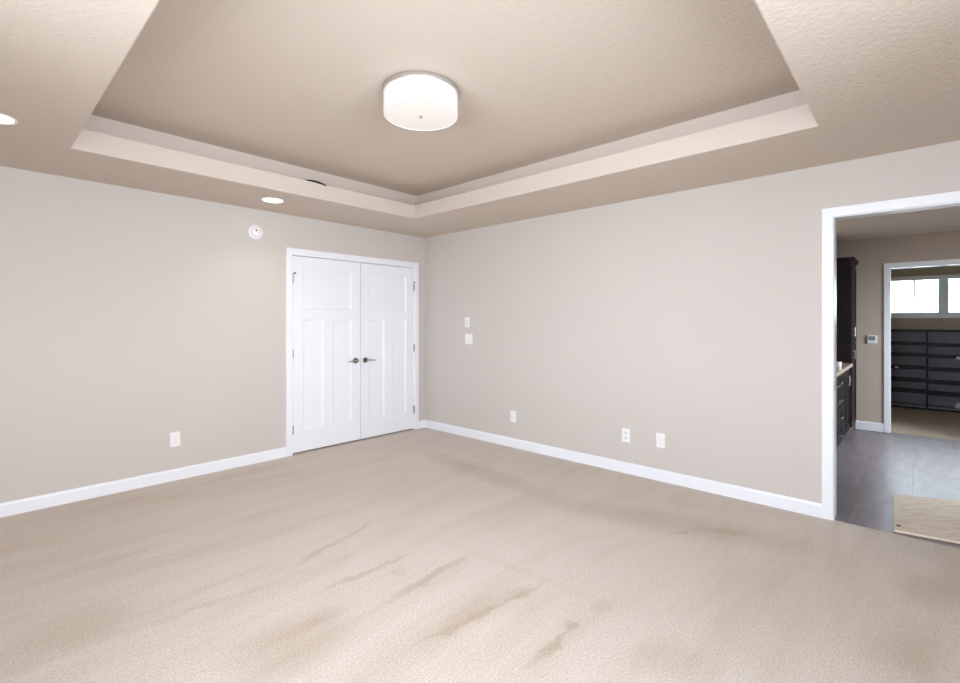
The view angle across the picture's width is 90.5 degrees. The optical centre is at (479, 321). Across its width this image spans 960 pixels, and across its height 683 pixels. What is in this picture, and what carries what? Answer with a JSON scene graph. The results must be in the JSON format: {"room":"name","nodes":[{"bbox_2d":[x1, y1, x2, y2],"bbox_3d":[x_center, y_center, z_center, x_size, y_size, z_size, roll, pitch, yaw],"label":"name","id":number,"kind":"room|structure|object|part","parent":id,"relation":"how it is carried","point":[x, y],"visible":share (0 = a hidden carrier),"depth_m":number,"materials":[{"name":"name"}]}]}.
{"room":"empty bedroom","nodes":[
{"label":"empty bedroom","id":0,"kind":"room"},
{"bbox_2d":[0,166,424,502],"bbox_3d":[-2.426,0.135,4.374,0.120,2.440,5.170,0,0,43],"label":"wall","id":1,"kind":"structure","parent":0,"point":[131,318],"depth_m":3.88,"materials":[{"name":"beige paint"}]},
{"bbox_2d":[0,447,286,517],"bbox_3d":[-3.000,1.306,3.654,0.014,0.097,3.094,0,0,43],"label":"baseboard","id":2,"kind":"structure","parent":1,"relation":"attached to","point":[24,505],"depth_m":3.84,"materials":[{"name":"white wood"}]},
{"bbox_2d":[170,431,179,446],"bbox_3d":[-2.611,1.005,4.078,0.009,0.124,0.076,0,0,43],"label":"wall outlet","id":3,"kind":"object","parent":1,"relation":"attached to","point":[174,436],"visible":1,"depth_m":4.07,"materials":[{"name":"white plastic"}]},
{"bbox_2d":[248,225,262,238],"bbox_3d":[-2.141,-0.864,4.560,0.044,0.136,0.136,0,0,43],"label":"smoke detector","id":4,"kind":"object","parent":1,"relation":"attached to","point":[255,231],"visible":1,"depth_m":4.55,"materials":[{"name":"white plastic"}]},
{"bbox_2d":[293,256,359,452],"bbox_3d":[-1.635,0.331,5.131,0.092,2.014,0.808,0,0,43],"label":"door","id":5,"kind":"structure","parent":1,"relation":"in","point":[326,292],"depth_m":5.12,"materials":[{"name":"white wood"}]},
{"bbox_2d":[286,247,418,456],"bbox_3d":[-1.409,0.302,5.460,0.137,2.105,1.718,0,0,43],"label":"door frame","id":6,"kind":"structure","parent":1,"relation":"attached to","point":[290,252],"depth_m":5.03,"materials":[{"name":"white wood"}]},
{"bbox_2d":[360,263,415,438],"bbox_3d":[-1.090,0.331,5.721,0.092,2.014,0.782,0,0,43],"label":"door","id":7,"kind":"structure","parent":1,"relation":"in","point":[386,292],"depth_m":5.70,"materials":[{"name":"white wood"}]},
{"bbox_2d":[419,420,424,428],"bbox_3d":[-0.743,1.306,6.095,0.014,0.097,0.118,0,0,43],"label":"baseboard","id":8,"kind":"structure","parent":1,"relation":"attached to","point":[421,422],"depth_m":6.09,"materials":[{"name":"white wood"}]},
{"bbox_2d":[0,407,959,682],"bbox_3d":[1.970,1.405,4.613,7.410,0.100,11.490,0,0,43],"label":"floor","id":9,"kind":"structure","parent":0,"point":[422,555],"depth_m":2.53,"materials":[{"name":"beige carpet"}]},
{"bbox_2d":[837,369,850,446],"bbox_3d":[3.230,0.944,4.761,0.576,0.834,2.778,0,0,43],"label":"vanity cabinet","id":10,"kind":"object","parent":9,"relation":"on","point":[843,380],"visible":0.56,"depth_m":5.19,"materials":[{"name":"brown wood"}]},
{"bbox_3d":[3.635,0.620,4.838,0.019,0.166,0.674,0,0,43],"label":"drawer","id":11,"kind":"part","parent":10,"relation":"part of","materials":[{"name":"brown wood"}]},
{"bbox_3d":[3.635,0.796,4.838,0.019,0.174,0.674,0,0,43],"label":"drawer","id":12,"kind":"part","parent":10,"relation":"part of","materials":[{"name":"brown wood"}]},
{"bbox_3d":[3.635,0.976,4.838,0.019,0.174,0.674,0,0,43],"label":"drawer","id":13,"kind":"part","parent":10,"relation":"part of","materials":[{"name":"brown wood"}]},
{"bbox_3d":[3.635,1.156,4.838,0.019,0.174,0.674,0,0,43],"label":"drawer","id":14,"kind":"part","parent":10,"relation":"part of","materials":[{"name":"brown wood"}]},
{"bbox_2d":[837,363,852,376],"bbox_3d":[3.220,0.505,4.757,0.569,0.040,2.797,0,0,43],"label":"countertop","id":15,"kind":"structure","parent":10,"relation":"on","point":[844,367],"depth_m":5.07,"materials":[{"name":"beige stone"}]},
{"bbox_3d":[3.987,0.890,5.218,0.019,0.710,0.350,0,0,43],"label":"cabinet door","id":16,"kind":"part","parent":10,"relation":"part of","materials":[{"name":"brown wood"}]},
{"bbox_3d":[4.227,0.890,5.478,0.019,0.710,0.350,0,0,43],"label":"cabinet door","id":17,"kind":"part","parent":10,"relation":"part of","materials":[{"name":"brown wood"}]},
{"bbox_2d":[837,257,858,427],"bbox_3d":[4.361,0.300,5.974,0.590,2.122,0.615,0,0,43],"label":"linen cabinet","id":18,"kind":"object","parent":9,"relation":"on","point":[846,271],"visible":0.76,"depth_m":5.66,"materials":[{"name":"brown wood"}]},
{"bbox_3d":[4.359,-0.718,5.976,0.582,0.086,0.615,0,0,43],"label":"crown","id":19,"kind":"part","parent":18,"relation":"part of","materials":[{"name":"brown wood"}]},
{"bbox_3d":[4.560,-0.203,5.818,0.019,0.925,0.567,0,0,43],"label":"cabinet door","id":20,"kind":"part","parent":18,"relation":"part of","materials":[{"name":"brown wood"}]},
{"bbox_3d":[4.560,0.757,5.818,0.019,0.975,0.567,0,0,43],"label":"cabinet door","id":21,"kind":"part","parent":18,"relation":"part of","materials":[{"name":"brown wood"}]},
{"bbox_2d":[891,329,959,412],"bbox_3d":[7.209,0.735,7.223,1.882,1.240,0.295,0,0,43],"label":"shoe shelf","id":22,"kind":"object","parent":9,"relation":"on","point":[927,374],"visible":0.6,"depth_m":7.47,"materials":[{"name":"black laminate"}]},
{"bbox_3d":[6.750,1.080,7.641,0.598,0.054,0.278,0,0,43],"label":"shelf","id":23,"kind":"part","parent":22,"relation":"part of","materials":[{"name":"black laminate"}]},
{"bbox_3d":[6.750,0.908,7.641,0.598,0.054,0.278,0,0,43],"label":"shelf","id":24,"kind":"part","parent":22,"relation":"part of","materials":[{"name":"black laminate"}]},
{"bbox_3d":[6.750,0.710,7.641,0.598,0.054,0.278,0,0,43],"label":"shelf","id":25,"kind":"part","parent":22,"relation":"part of","materials":[{"name":"black laminate"}]},
{"bbox_3d":[6.750,0.510,7.641,0.598,0.054,0.278,0,0,43],"label":"shelf","id":26,"kind":"part","parent":22,"relation":"part of","materials":[{"name":"black laminate"}]},
{"bbox_3d":[6.750,0.335,7.641,0.598,0.054,0.278,0,0,43],"label":"shelf","id":27,"kind":"part","parent":22,"relation":"part of","materials":[{"name":"black laminate"}]},
{"bbox_3d":[6.750,0.133,7.641,0.598,0.035,0.278,0,0,43],"label":"shelf","id":28,"kind":"part","parent":22,"relation":"part of","materials":[{"name":"black laminate"}]},
{"bbox_3d":[6.750,1.315,7.641,0.598,0.020,0.278,0,0,43],"label":"shelf","id":29,"kind":"part","parent":22,"relation":"part of","materials":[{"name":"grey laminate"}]},
{"bbox_3d":[7.205,1.092,7.220,0.598,0.054,0.278,0,0,43],"label":"shelf","id":30,"kind":"part","parent":22,"relation":"part of","materials":[{"name":"black laminate"}]},
{"bbox_3d":[7.205,0.920,7.220,0.598,0.054,0.278,0,0,43],"label":"shelf","id":31,"kind":"part","parent":22,"relation":"part of","materials":[{"name":"black laminate"}]},
{"bbox_3d":[7.205,0.722,7.220,0.598,0.054,0.278,0,0,43],"label":"shelf","id":32,"kind":"part","parent":22,"relation":"part of","materials":[{"name":"black laminate"}]},
{"bbox_3d":[7.205,0.522,7.220,0.598,0.054,0.278,0,0,43],"label":"shelf","id":33,"kind":"part","parent":22,"relation":"part of","materials":[{"name":"black laminate"}]},
{"bbox_3d":[7.205,0.347,7.220,0.598,0.054,0.278,0,0,43],"label":"shelf","id":34,"kind":"part","parent":22,"relation":"part of","materials":[{"name":"black laminate"}]},
{"bbox_3d":[7.205,0.133,7.220,0.598,0.035,0.278,0,0,43],"label":"shelf","id":35,"kind":"part","parent":22,"relation":"part of","materials":[{"name":"black laminate"}]},
{"bbox_3d":[7.205,1.315,7.220,0.598,0.020,0.278,0,0,43],"label":"shelf","id":36,"kind":"part","parent":22,"relation":"part of","materials":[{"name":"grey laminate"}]},
{"bbox_2d":[954,402,959,408],"bbox_3d":[7.187,1.256,7.141,0.110,0.097,0.101,0,0,43],"label":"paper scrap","id":37,"kind":"object","parent":22,"relation":"on","point":[957,405],"visible":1,"depth_m":7.13,"materials":[{"name":"beige paper"}]},
{"bbox_2d":[893,494,959,543],"bbox_3d":[3.255,1.352,3.315,0.590,0.018,1.131,0,0,43],"label":"floor mat","id":38,"kind":"object","parent":9,"relation":"on","point":[925,517],"visible":1,"depth_m":3.28,"materials":[{"name":"beige fabric"}]},
{"bbox_2d":[0,0,959,237],"bbox_3d":[-0.329,-1.296,2.436,5.830,0.423,5.170,0,0,43],"label":"ceiling","id":39,"kind":"structure","parent":0,"point":[564,105],"depth_m":2.70,"materials":[{"name":"paint"}]},
{"bbox_2d":[0,113,17,124],"bbox_3d":[-2.576,-1.083,2.517,0.193,0.005,0.193,0,0,43],"label":"recessed light","id":40,"kind":"object","parent":39,"relation":"in","point":[4,119],"visible":1,"depth_m":2.56,"materials":[{"name":"white plastic"}]},
{"bbox_2d":[261,197,284,202],"bbox_3d":[-1.846,-1.083,4.242,0.193,0.005,0.193,0,0,43],"label":"recessed light","id":41,"kind":"object","parent":39,"relation":"in","point":[267,199],"visible":1,"depth_m":4.24,"materials":[{"name":"white plastic"}]},
{"bbox_2d":[307,180,326,185],"bbox_3d":[-1.436,-1.226,4.181,0.191,0.027,0.018,0,0,-44],"label":"cable","id":42,"kind":"object","parent":39,"relation":"attached to","point":[318,182],"visible":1,"depth_m":4.18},
{"bbox_2d":[383,71,457,130],"bbox_3d":[-0.353,-1.303,2.850,0.448,0.170,0.448,0,0,43],"label":"ceiling light","id":43,"kind":"object","parent":39,"relation":"attached to","point":[413,100],"visible":1,"depth_m":2.71,"materials":[{"name":"frosted white glass"},{"name":"brushed nickel"}]},
{"bbox_2d":[385,100,456,129],"bbox_3d":[-0.353,-1.237,2.850,0.427,0.014,0.427,0,0,43],"label":"diffuser","id":44,"kind":"object","parent":43,"relation":"attached to","point":[407,114],"depth_m":2.81,"materials":[{"name":"white glass"}]},
{"bbox_2d":[425,140,959,502],"bbox_3d":[1.429,0.135,4.249,5.710,2.440,0.120,0,0,43],"label":"wall","id":45,"kind":"structure","parent":0,"point":[692,317],"depth_m":4.04,"materials":[{"name":"beige paint"}]},
{"bbox_2d":[465,317,469,326],"bbox_3d":[-0.152,0.003,5.622,0.074,0.118,0.010,0,0,43],"label":"light switch","id":46,"kind":"object","parent":45,"relation":"attached to","point":[467,319],"visible":1,"depth_m":5.61,"materials":[{"name":"white plastic"}]},
{"bbox_2d":[465,334,472,343],"bbox_3d":[-0.133,0.200,5.604,0.120,0.118,0.010,0,0,43],"label":"light switch","id":47,"kind":"object","parent":45,"relation":"attached to","point":[468,337],"visible":1,"depth_m":5.60,"materials":[{"name":"white plastic"}]},
{"bbox_2d":[510,410,515,422],"bbox_3d":[0.359,1.023,5.150,0.076,0.124,0.009,0,0,43],"label":"wall outlet","id":48,"kind":"object","parent":45,"relation":"attached to","point":[512,413],"visible":1,"depth_m":5.15,"materials":[{"name":"white plastic"}]},
{"bbox_2d":[425,420,821,517],"bbox_3d":[0.831,1.306,4.710,4.178,0.097,0.014,0,0,43],"label":"baseboard","id":49,"kind":"structure","parent":45,"relation":"attached to","point":[788,503],"depth_m":4.10,"materials":[{"name":"white wood"}]},
{"bbox_2d":[622,428,629,442],"bbox_3d":[1.310,1.017,4.272,0.076,0.124,0.009,0,0,43],"label":"wall outlet","id":50,"kind":"object","parent":45,"relation":"attached to","point":[625,432],"visible":1,"depth_m":4.27,"materials":[{"name":"white plastic"}]},
{"bbox_2d":[656,433,664,448],"bbox_3d":[1.539,1.011,4.059,0.076,0.124,0.009,0,0,43],"label":"wall outlet","id":51,"kind":"object","parent":45,"relation":"attached to","point":[660,438],"visible":1,"depth_m":4.06,"materials":[{"name":"white plastic"}]},
{"bbox_2d":[822,191,959,520],"bbox_3d":[2.780,0.287,3.000,1.006,2.136,0.154,0,0,43],"label":"door frame","id":52,"kind":"structure","parent":45,"relation":"attached to","point":[830,216],"depth_m":3.26,"materials":[{"name":"white wood"}]},
{"bbox_2d":[837,230,959,432],"bbox_3d":[5.523,0.163,5.422,3.290,2.405,0.120,0,0,43],"label":"wall","id":53,"kind":"structure","parent":0,"point":[871,254],"depth_m":5.91,"materials":[{"name":"beige paint"}]},
{"bbox_2d":[856,420,883,431],"bbox_3d":[4.862,1.301,5.942,0.273,0.108,0.014,0,0,43],"label":"baseboard","id":54,"kind":"structure","parent":53,"relation":"attached to","point":[862,425],"depth_m":5.93,"materials":[{"name":"white wood"}]},
{"bbox_2d":[867,335,876,343],"bbox_3d":[4.876,0.217,5.923,0.090,0.104,0.024,0,0,43],"label":"thermostat","id":55,"kind":"object","parent":53,"relation":"attached to","point":[871,339],"visible":1,"depth_m":5.91,"materials":[{"name":"white plastic"}]},
{"bbox_2d":[884,259,959,432],"bbox_3d":[5.360,0.319,5.562,0.972,2.073,0.137,0,0,43],"label":"door frame","id":56,"kind":"structure","parent":53,"relation":"attached to","point":[949,262],"depth_m":5.82,"materials":[{"name":"white wood"}]},
{"bbox_2d":[837,206,959,241],"bbox_3d":[4.328,-1.090,4.130,3.290,0.100,3.641,0,0,43],"label":"ceiling","id":57,"kind":"structure","parent":0,"point":[947,219],"depth_m":5.08,"materials":[{"name":"paint"}]},
{"bbox_2d":[891,266,959,329],"bbox_3d":[7.382,0.158,7.366,2.240,2.395,0.140,0,0,43],"label":"wall","id":58,"kind":"structure","parent":0,"point":[896,323],"depth_m":7.55,"materials":[{"name":"beige paint"}]},
{"bbox_2d":[891,265,959,317],"bbox_3d":[7.259,-0.489,7.455,1.650,0.852,0.136,0,0,43],"label":"window","id":59,"kind":"structure","parent":58,"relation":"in","point":[943,284],"depth_m":7.47,"materials":[{"name":"white plastic"}]},
{"bbox_3d":[6.992,-0.485,7.744,0.695,0.690,0.035,0,0,43],"label":"sash","id":60,"kind":"part","parent":59,"relation":"part of","materials":[{"name":"white glass"}]},
{"bbox_2d":[891,266,959,301],"bbox_3d":[7.237,-0.592,7.431,1.524,0.533,0.054,0,0,43],"label":"window blind","id":61,"kind":"object","parent":59,"relation":"attached to","point":[953,272],"visible":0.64,"depth_m":7.57,"materials":[{"name":"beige fabric"}]},
{"bbox_3d":[6.977,-0.540,7.651,0.020,0.280,0.019,0,0,-25],"label":"cord","id":62,"kind":"part","parent":61,"relation":"part of","materials":[{"name":"white fabric"}]},
{"bbox_3d":[7.242,-0.703,7.437,1.520,0.065,0.036,0,0,43],"label":"rail","id":63,"kind":"part","parent":61,"relation":"part of","materials":[{"name":"white plastic"}]},
{"bbox_3d":[7.282,-0.487,7.479,1.540,0.745,0.070,0,0,43],"label":"frame","id":64,"kind":"part","parent":59,"relation":"part of","materials":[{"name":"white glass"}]},
{"bbox_3d":[7.568,-0.485,7.211,0.695,0.690,0.035,0,0,43],"label":"sash","id":65,"kind":"part","parent":59,"relation":"part of","materials":[{"name":"white glass"}]}
]}

